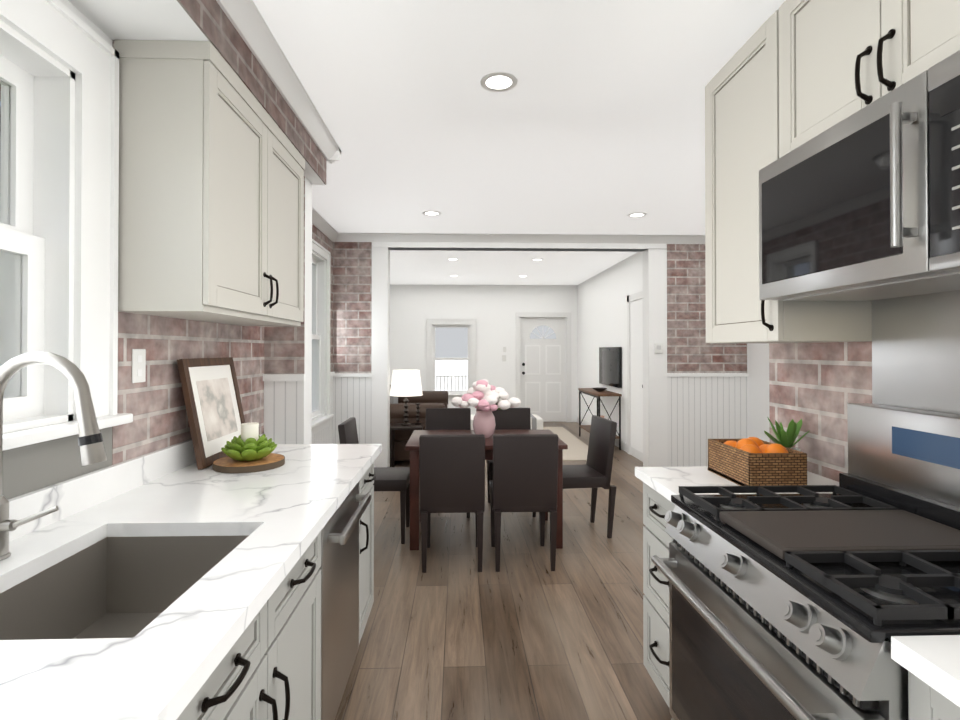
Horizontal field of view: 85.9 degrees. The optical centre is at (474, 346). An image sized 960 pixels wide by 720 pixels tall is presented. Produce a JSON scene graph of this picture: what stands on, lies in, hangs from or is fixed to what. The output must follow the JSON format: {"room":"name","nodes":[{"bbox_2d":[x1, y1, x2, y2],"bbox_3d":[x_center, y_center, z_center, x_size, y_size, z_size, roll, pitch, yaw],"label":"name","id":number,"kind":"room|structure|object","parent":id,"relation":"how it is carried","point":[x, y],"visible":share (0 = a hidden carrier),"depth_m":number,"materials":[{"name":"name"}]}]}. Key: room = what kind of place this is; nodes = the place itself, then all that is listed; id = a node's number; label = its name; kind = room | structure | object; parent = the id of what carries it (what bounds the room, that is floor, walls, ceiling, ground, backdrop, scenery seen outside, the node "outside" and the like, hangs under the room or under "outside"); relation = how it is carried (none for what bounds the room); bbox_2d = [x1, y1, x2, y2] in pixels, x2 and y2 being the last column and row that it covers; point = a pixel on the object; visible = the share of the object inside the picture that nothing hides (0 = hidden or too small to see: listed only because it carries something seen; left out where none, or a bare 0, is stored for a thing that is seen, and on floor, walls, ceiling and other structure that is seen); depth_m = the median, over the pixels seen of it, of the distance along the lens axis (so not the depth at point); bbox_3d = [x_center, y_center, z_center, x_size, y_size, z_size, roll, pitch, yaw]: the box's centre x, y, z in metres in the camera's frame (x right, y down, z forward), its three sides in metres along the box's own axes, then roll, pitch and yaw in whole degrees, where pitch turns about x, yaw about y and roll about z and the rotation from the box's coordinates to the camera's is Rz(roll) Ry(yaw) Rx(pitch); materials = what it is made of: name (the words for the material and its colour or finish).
{"room":"kitchen","nodes":[
{"label":"kitchen","id":0,"kind":"room"},
{"bbox_2d":[2,0,263,498],"bbox_3d":[-1.266,0.064,0.639,0.208,2.660,4.800,0,0,-2],"label":"wall","id":1,"kind":"structure","parent":0,"point":[154,404],"depth_m":1.91,"materials":[{"name":"red brick"}]},
{"bbox_2d":[0,0,132,450],"bbox_3d":[-1.245,-0.364,0.893,0.265,1.220,1.660,0,0,-2],"label":"kitchen window","id":2,"kind":"structure","parent":1,"relation":"in","point":[59,147],"depth_m":1.52,"materials":[{"name":"white wood"}]},
{"bbox_2d":[0,439,267,682],"bbox_3d":[-0.866,0.558,0.938,0.606,0.347,3.382,0,0,-2],"label":"countertop","id":3,"kind":"structure","parent":1,"relation":"attached to","point":[217,586],"depth_m":1.35,"materials":[{"name":"white stone"}]},
{"bbox_2d":[132,349,145,382],"bbox_3d":[-1.194,0.068,1.839,0.006,0.120,0.075,0,0,-2],"label":"electrical outlet plate","id":4,"kind":"object","parent":1,"relation":"attached to","point":[138,365],"visible":1,"depth_m":1.83,"materials":[{"name":"white plastic"}]},
{"bbox_2d":[114,39,304,325],"bbox_3d":[-1.035,-0.563,2.243,0.346,0.899,1.066,0,0,-2],"label":"upper cabinet","id":5,"kind":"object","parent":1,"relation":"attached to","point":[211,195],"visible":1,"depth_m":1.72,"materials":[{"name":"grey wood"}]},
{"bbox_2d":[263,176,311,443],"bbox_3d":[-1.337,0.083,3.098,0.675,2.660,0.180,0,0,-2],"label":"wall","id":6,"kind":"structure","parent":0,"point":[287,377],"depth_m":3.04,"materials":[{"name":"white paint"}]},
{"bbox_2d":[216,0,340,163],"bbox_3d":[-0.807,-1.222,0.776,0.075,0.085,5.025,0,0,-2],"label":"crown molding","id":7,"kind":"structure","parent":6,"relation":"attached to","point":[247,20],"depth_m":2.23,"materials":[{"name":"white wood"}]},
{"bbox_2d":[312,224,334,443],"bbox_3d":[-1.599,0.093,4.406,0.230,2.660,2.450,0,0,-2],"label":"wall","id":8,"kind":"structure","parent":0,"point":[324,436],"depth_m":5.51,"materials":[{"name":"white paint"}]},
{"bbox_2d":[312,239,333,434],"bbox_3d":[-1.600,-0.082,5.042,0.265,1.820,0.820,0,0,-2],"label":"dining room window","id":9,"kind":"structure","parent":8,"relation":"in","point":[321,275],"depth_m":5.31,"materials":[{"name":"white wood"}]},
{"bbox_2d":[312,207,339,241],"bbox_3d":[-1.471,-1.195,4.364,0.083,0.085,2.340,0,0,-2],"label":"crown molding","id":10,"kind":"structure","parent":8,"relation":"attached to","point":[318,221],"depth_m":5.10,"materials":[{"name":"white wood"}]},
{"bbox_2d":[390,285,577,421],"bbox_3d":[0.062,0.137,10.050,3.890,2.660,0.166,0,0,-2],"label":"wall","id":11,"kind":"structure","parent":0,"point":[492,310],"depth_m":9.99,"materials":[{"name":"white paint"}]},
{"bbox_2d":[426,319,475,399],"bbox_3d":[-0.442,0.252,10.009,1.020,1.570,0.215,0,0,-2],"label":"living room window","id":12,"kind":"structure","parent":11,"relation":"in","point":[451,356],"depth_m":10.02,"materials":[{"name":"white glass"}]},
{"bbox_2d":[502,347,505,360],"bbox_3d":[0.576,0.144,9.992,0.058,0.252,0.011,0,0,-2],"label":"switch plate","id":13,"kind":"object","parent":11,"relation":"attached to","point":[504,356],"visible":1,"depth_m":9.99,"materials":[{"name":"white plastic"}]},
{"bbox_2d":[516,312,571,421],"bbox_3d":[1.342,0.403,10.059,1.086,2.128,0.122,0,0,-2],"label":"door","id":14,"kind":"structure","parent":11,"relation":"attached to","point":[541,364],"depth_m":10.07,"materials":[{"name":"white wood"}]},
{"bbox_2d":[335,422,671,719],"bbox_3d":[0.695,1.471,4.139,5.400,0.100,12.300,0,0,-2],"label":"floor","id":15,"kind":"structure","parent":0,"point":[524,633],"depth_m":2.66,"materials":[{"name":"brown wood"}]},
{"bbox_2d":[180,679,211,719],"bbox_3d":[-0.801,0.956,0.490,0.710,0.875,0.689,0,0,-2],"label":"base cabinet","id":16,"kind":"object","parent":15,"relation":"on","point":[199,709],"depth_m":0.87,"materials":[{"name":"grey wood"}]},
{"bbox_2d":[0,635,223,719],"bbox_3d":[-0.769,0.496,0.050,0.747,0.037,1.600,0,0,-2],"label":"countertop","id":17,"kind":"structure","parent":16,"relation":"on","point":[43,677],"depth_m":0.76,"materials":[{"name":"white stone"}]},
{"bbox_2d":[36,475,367,719],"bbox_3d":[-0.840,0.966,1.852,0.714,0.875,0.829,0,0,-2],"label":"base cabinet","id":18,"kind":"object","parent":15,"relation":"on","point":[320,577],"depth_m":1.65,"materials":[{"name":"grey wood"}]},
{"bbox_2d":[80,611,267,686],"bbox_3d":[-0.790,0.736,1.138,0.442,0.006,0.592,0,0,-2],"label":"countertop","id":19,"kind":"structure","parent":18,"relation":"on","point":[116,622],"depth_m":1.34,"materials":[{"name":"white stone"}]},
{"bbox_2d":[40,444,381,538],"bbox_3d":[-0.829,0.511,2.030,0.747,0.037,1.202,0,0,-2],"label":"countertop","id":20,"kind":"structure","parent":18,"relation":"on","point":[299,496],"depth_m":1.63,"materials":[{"name":"white stone"}]},
{"bbox_2d":[0,351,106,559],"bbox_3d":[-0.992,0.247,1.189,0.280,0.475,0.066,0,0,-2],"label":"faucet","id":21,"kind":"object","parent":20,"relation":"on","point":[90,443],"visible":1,"depth_m":1.18,"materials":[{"name":"silver metal"}]},
{"bbox_2d":[177,357,244,469],"bbox_3d":[-1.138,0.271,2.282,0.106,0.441,0.460,0,0,-2],"label":"picture frame","id":22,"kind":"object","parent":20,"relation":"on","point":[213,403],"visible":0.81,"depth_m":2.21,"materials":[{"name":"brown wood"}]},
{"bbox_2d":[212,453,284,472],"bbox_3d":[-0.930,0.480,2.137,0.275,0.025,0.275,0,0,-2],"label":"decor","id":23,"kind":"object","parent":20,"relation":"on","point":[270,461],"visible":0.9,"depth_m":2.06,"materials":[{"name":"brown wood"}]},
{"bbox_2d":[221,422,276,460],"bbox_3d":[-0.930,0.392,2.139,0.212,0.146,0.211,0,0,-2],"label":"candle","id":24,"kind":"object","parent":23,"relation":"on","point":[249,443],"visible":1,"depth_m":2.09,"materials":[{"name":"green plant"}]},
{"bbox_2d":[208,615,307,719],"bbox_3d":[-0.819,1.078,1.102,0.710,0.640,0.670,0,0,-2],"label":"base cabinet","id":25,"kind":"object","parent":15,"relation":"on","point":[268,680],"depth_m":1.17,"materials":[{"name":"grey wood"}]},
{"bbox_2d":[364,463,375,628],"bbox_3d":[-0.857,0.970,2.410,0.714,0.875,0.411,0,0,-2],"label":"base cabinet","id":26,"kind":"object","parent":15,"relation":"on","point":[368,543],"depth_m":2.53,"materials":[{"name":"grey wood"}]},
{"bbox_2d":[338,417,409,543],"bbox_3d":[-0.735,0.988,3.889,0.494,0.864,0.410,0,0,-2],"label":"chair","id":27,"kind":"object","parent":15,"relation":"on","point":[392,479],"visible":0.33,"depth_m":3.73,"materials":[{"name":"black leather"}]},
{"bbox_2d":[390,423,423,466],"bbox_3d":[-0.791,1.176,5.997,0.400,0.520,0.350,0,0,-2],"label":"side table","id":28,"kind":"object","parent":15,"relation":"on","point":[397,426],"visible":0.58,"depth_m":5.91,"materials":[{"name":"black wood"}]},
{"bbox_2d":[390,370,422,425],"bbox_3d":[-0.791,0.595,6.002,0.380,0.640,0.380,0,0,-2],"label":"table lamp","id":29,"kind":"object","parent":28,"relation":"on","point":[405,383],"visible":1,"depth_m":5.87,"materials":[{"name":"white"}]},
{"bbox_2d":[415,403,420,424],"bbox_3d":[-0.664,0.793,6.084,0.080,0.245,0.078,0,0,-2],"label":"candlestick","id":30,"kind":"object","parent":28,"relation":"on","point":[417,415],"visible":1,"depth_m":6.07,"materials":[{"name":"black"}]},
{"bbox_2d":[390,384,447,460],"bbox_3d":[-0.911,1.026,7.303,1.060,0.840,2.205,0,0,-2],"label":"sofa","id":31,"kind":"object","parent":15,"relation":"on","point":[432,399],"visible":0.21,"depth_m":6.23,"materials":[{"name":"brown leather"}]},
{"bbox_2d":[426,408,470,517],"bbox_3d":[-0.231,0.993,4.512,0.410,0.864,0.494,0,0,-2],"label":"chair","id":32,"kind":"object","parent":15,"relation":"on","point":[448,418],"visible":0.17,"depth_m":4.70,"materials":[{"name":"black leather"}]},
{"bbox_2d":[419,434,484,572],"bbox_3d":[-0.144,0.985,3.440,0.410,0.864,0.494,0,0,-2],"label":"chair","id":33,"kind":"object","parent":15,"relation":"on","point":[452,473],"visible":1,"depth_m":3.22,"materials":[{"name":"black leather"}]},
{"bbox_2d":[405,429,567,549],"bbox_3d":[0.076,1.055,3.933,1.130,0.730,0.720,0,0,-2],"label":"dining table","id":34,"kind":"object","parent":15,"relation":"on","point":[412,445],"visible":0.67,"depth_m":3.62,"materials":[{"name":"brown wood"}]},
{"bbox_2d":[451,379,520,437],"bbox_3d":[0.088,0.468,3.946,0.528,0.441,0.451,0,0,-2],"label":"vase","id":35,"kind":"object","parent":34,"relation":"on","point":[484,398],"visible":0.98,"depth_m":3.86,"materials":[{"name":"pink ceramic"}]},
{"bbox_2d":[486,408,535,516],"bbox_3d":[0.318,0.993,4.529,0.410,0.864,0.494,0,0,-2],"label":"chair","id":36,"kind":"object","parent":15,"relation":"on","point":[514,419],"visible":0.27,"depth_m":4.72,"materials":[{"name":"black leather"}]},
{"bbox_2d":[489,434,558,571],"bbox_3d":[0.316,0.985,3.454,0.410,0.864,0.494,0,0,-2],"label":"chair","id":37,"kind":"object","parent":15,"relation":"on","point":[525,472],"visible":1,"depth_m":3.24,"materials":[{"name":"black leather"}]},
{"bbox_2d":[485,427,587,460],"bbox_3d":[0.607,1.444,7.888,2.050,0.012,2.800,0,0,-2],"label":"living room rug","id":38,"kind":"object","parent":15,"relation":"on","point":[577,450],"visible":0.21,"depth_m":7.41,"materials":[{"name":"beige carpet"}]},
{"bbox_2d":[471,414,542,429],"bbox_3d":[0.349,1.207,7.342,1.200,0.454,0.570,0,0,-2],"label":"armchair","id":39,"kind":"object","parent":38,"relation":"on","point":[536,422],"visible":0.17,"depth_m":7.10,"materials":[{"name":"white fabric"}]},
{"bbox_2d":[563,415,616,537],"bbox_3d":[0.787,0.989,3.978,0.494,0.864,0.410,0,0,-8],"label":"chair","id":40,"kind":"object","parent":15,"relation":"on","point":[594,472],"visible":0.83,"depth_m":3.85,"materials":[{"name":"black leather"}]},
{"bbox_2d":[578,388,621,449],"bbox_3d":[1.871,1.034,7.780,0.330,0.831,1.200,0,0,-2],"label":"console table","id":41,"kind":"object","parent":15,"relation":"on","point":[597,393],"visible":0.77,"depth_m":7.59,"materials":[{"name":"brown wood"}]},
{"bbox_2d":[643,486,674,708],"bbox_3d":[1.008,0.967,1.906,0.630,0.875,0.410,0,0,-2],"label":"base cabinet","id":42,"kind":"object","parent":15,"relation":"on","point":[656,651],"depth_m":1.96,"materials":[{"name":"grey wood"}]},
{"bbox_2d":[635,466,838,505],"bbox_3d":[0.994,0.511,1.917,0.658,0.037,0.419,0,0,-2],"label":"countertop","id":43,"kind":"structure","parent":42,"relation":"on","point":[666,481],"depth_m":1.92,"materials":[{"name":"white stone"}]},
{"bbox_2d":[708,437,806,485],"bbox_3d":[1.033,0.415,1.906,0.200,0.150,0.300,0,0,-2],"label":"basket","id":44,"kind":"object","parent":43,"relation":"on","point":[752,461],"visible":0.98,"depth_m":1.79,"materials":[{"name":"wicker"}]},
{"bbox_2d":[764,417,809,451],"bbox_3d":[1.215,0.384,2.028,0.193,0.214,0.112,0,0,-2],"label":"plant","id":45,"kind":"object","parent":43,"relation":"on","point":[787,438],"visible":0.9,"depth_m":2.01,"materials":[{"name":"green plant"}]},
{"bbox_2d":[651,403,959,719],"bbox_3d":[0.950,0.792,1.286,0.743,1.215,0.820,0,0,-2],"label":"range","id":46,"kind":"object","parent":15,"relation":"on","point":[807,602],"visible":1,"depth_m":1.25,"materials":[{"name":"silver metal"}]},
{"bbox_2d":[908,674,959,719],"bbox_3d":[1.049,0.956,0.556,0.630,0.875,0.631,0,0,-2],"label":"base cabinet","id":47,"kind":"object","parent":15,"relation":"on","point":[924,704],"depth_m":0.83,"materials":[{"name":"grey wood"}]},
{"bbox_2d":[891,635,959,709],"bbox_3d":[1.049,0.496,0.089,0.658,0.037,1.567,0,0,-2],"label":"countertop","id":48,"kind":"structure","parent":47,"relation":"on","point":[933,660],"depth_m":0.81,"materials":[{"name":"white stone"}]},
{"bbox_2d":[253,0,784,284],"bbox_3d":[0.695,-1.289,4.160,5.400,0.100,12.300,0,0,-2],"label":"ceiling","id":49,"kind":"structure","parent":0,"point":[592,121],"depth_m":2.80,"materials":[{"name":"white paint"}]},
{"bbox_2d":[68,0,326,184],"bbox_3d":[-1.008,-1.145,0.731,0.328,0.240,4.950,0,0,-2],"label":"soffit beam","id":50,"kind":"structure","parent":49,"relation":"attached to","point":[191,20],"depth_m":1.71,"materials":[{"name":"red"}]},
{"bbox_2d":[422,211,440,215],"bbox_3d":[-0.394,-1.231,4.777,0.176,0.003,0.176,0,0,-2],"label":"recessed light","id":51,"kind":"object","parent":49,"relation":"in","point":[431,213],"visible":1,"depth_m":4.78,"materials":[{"name":"white"}]},
{"bbox_2d":[480,72,516,91],"bbox_3d":[0.117,-1.249,2.442,0.176,0.003,0.176,0,0,-2],"label":"recessed light","id":52,"kind":"object","parent":49,"relation":"in","point":[498,82],"visible":1,"depth_m":2.44,"materials":[{"name":"white"}]},
{"bbox_2d":[627,213,646,217],"bbox_3d":[1.525,-1.231,4.835,0.176,0.003,0.176,0,0,-2],"label":"recessed light","id":53,"kind":"object","parent":49,"relation":"in","point":[634,215],"visible":1,"depth_m":4.84,"materials":[{"name":"white"}]},
{"bbox_2d":[333,242,747,466],"bbox_3d":[0.646,0.104,5.766,5.100,2.660,0.195,0,0,-2],"label":"wall","id":54,"kind":"structure","parent":0,"point":[694,391],"depth_m":5.72,"materials":[{"name":"white paint"}]},
{"bbox_2d":[340,233,704,243],"bbox_3d":[0.750,-1.184,5.671,4.600,0.085,0.083,0,0,-2],"label":"crown molding","id":55,"kind":"structure","parent":54,"relation":"attached to","point":[344,237],"depth_m":5.65,"materials":[{"name":"white paint"}]},
{"bbox_2d":[654,343,662,352],"bbox_3d":[2.039,0.018,5.707,0.090,0.110,0.024,0,0,-2],"label":"thermostat","id":56,"kind":"object","parent":54,"relation":"attached to","point":[658,347],"visible":1,"depth_m":5.70,"materials":[{"name":"white plastic"}]},
{"bbox_2d":[577,252,642,461],"bbox_3d":[2.135,0.121,8.045,0.166,2.660,4.300,0,0,-2],"label":"wall","id":57,"kind":"structure","parent":0,"point":[602,308],"depth_m":8.07,"materials":[{"name":"white paint"}]},
{"bbox_2d":[599,347,621,387],"bbox_3d":[2.049,0.299,7.801,0.047,0.580,1.020,0,0,-2],"label":"wall-mounted tv","id":58,"kind":"object","parent":57,"relation":"attached to","point":[610,366],"visible":0.98,"depth_m":7.68,"materials":[{"name":"black"}]},
{"bbox_2d":[627,291,642,454],"bbox_3d":[2.087,0.375,6.591,0.049,2.130,0.800,0,0,-2],"label":"door","id":59,"kind":"structure","parent":57,"relation":"attached to","point":[635,370],"depth_m":6.71,"materials":[{"name":"white wood"}]},
{"bbox_2d":[747,343,769,441],"bbox_3d":[3.172,0.091,4.139,0.150,2.660,3.570,0,0,-2],"label":"wall","id":60,"kind":"structure","parent":0,"point":[758,384],"depth_m":5.54,"materials":[{"name":"white paint"}]},
{"bbox_2d":[769,341,871,481],"bbox_3d":[1.452,0.062,0.311,0.158,2.660,3.980,0,0,-2],"label":"wall","id":61,"kind":"structure","parent":0,"point":[816,388],"depth_m":1.97,"materials":[{"name":"red brick"}]},
{"bbox_2d":[705,10,871,342],"bbox_3d":[1.161,-0.571,1.974,0.320,1.110,0.507,0,0,-2],"label":"upper cabinet","id":62,"kind":"object","parent":61,"relation":"attached to","point":[741,99],"depth_m":1.92,"materials":[{"name":"grey wood"}]},
{"bbox_2d":[777,0,959,158],"bbox_3d":[1.182,-0.861,1.302,0.320,0.540,0.830,0,0,-2],"label":"upper cabinet","id":63,"kind":"object","parent":61,"relation":"attached to","point":[790,76],"depth_m":1.42,"materials":[{"name":"grey wood"}]},
{"bbox_2d":[759,50,959,300],"bbox_3d":[1.116,-0.368,1.296,0.431,0.436,0.828,0,0,-2],"label":"over-the-range microwave","id":64,"kind":"object","parent":63,"relation":"attached to","point":[862,204],"visible":1,"depth_m":1.25,"materials":[{"name":"silver metal"}]},
{"bbox_2d":[872,290,959,414],"bbox_3d":[1.338,0.159,1.302,0.006,0.640,0.826,0,0,-2],"label":"backsplash panel","id":65,"kind":"object","parent":61,"relation":"attached to","point":[915,351],"visible":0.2,"depth_m":1.54,"materials":[{"name":"silver metal"}]},
{"label":"outside","id":66,"kind":"structure","parent":0,"visible":0},
{"bbox_3d":[-23.639,2.309,9.051,43.050,0.100,70.000,0,0,-2],"label":"ground","id":67,"kind":"structure","parent":66,"visible":0},
{"bbox_2d":[0,84,0,135],"bbox_3d":[-7.866,-2.220,9.915,4.376,9.000,3.877,0,0,-2],"label":"tree","id":68,"kind":"object","parent":67,"relation":"on","point":[0,110],"depth_m":9.27,"materials":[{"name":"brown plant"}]}
]}

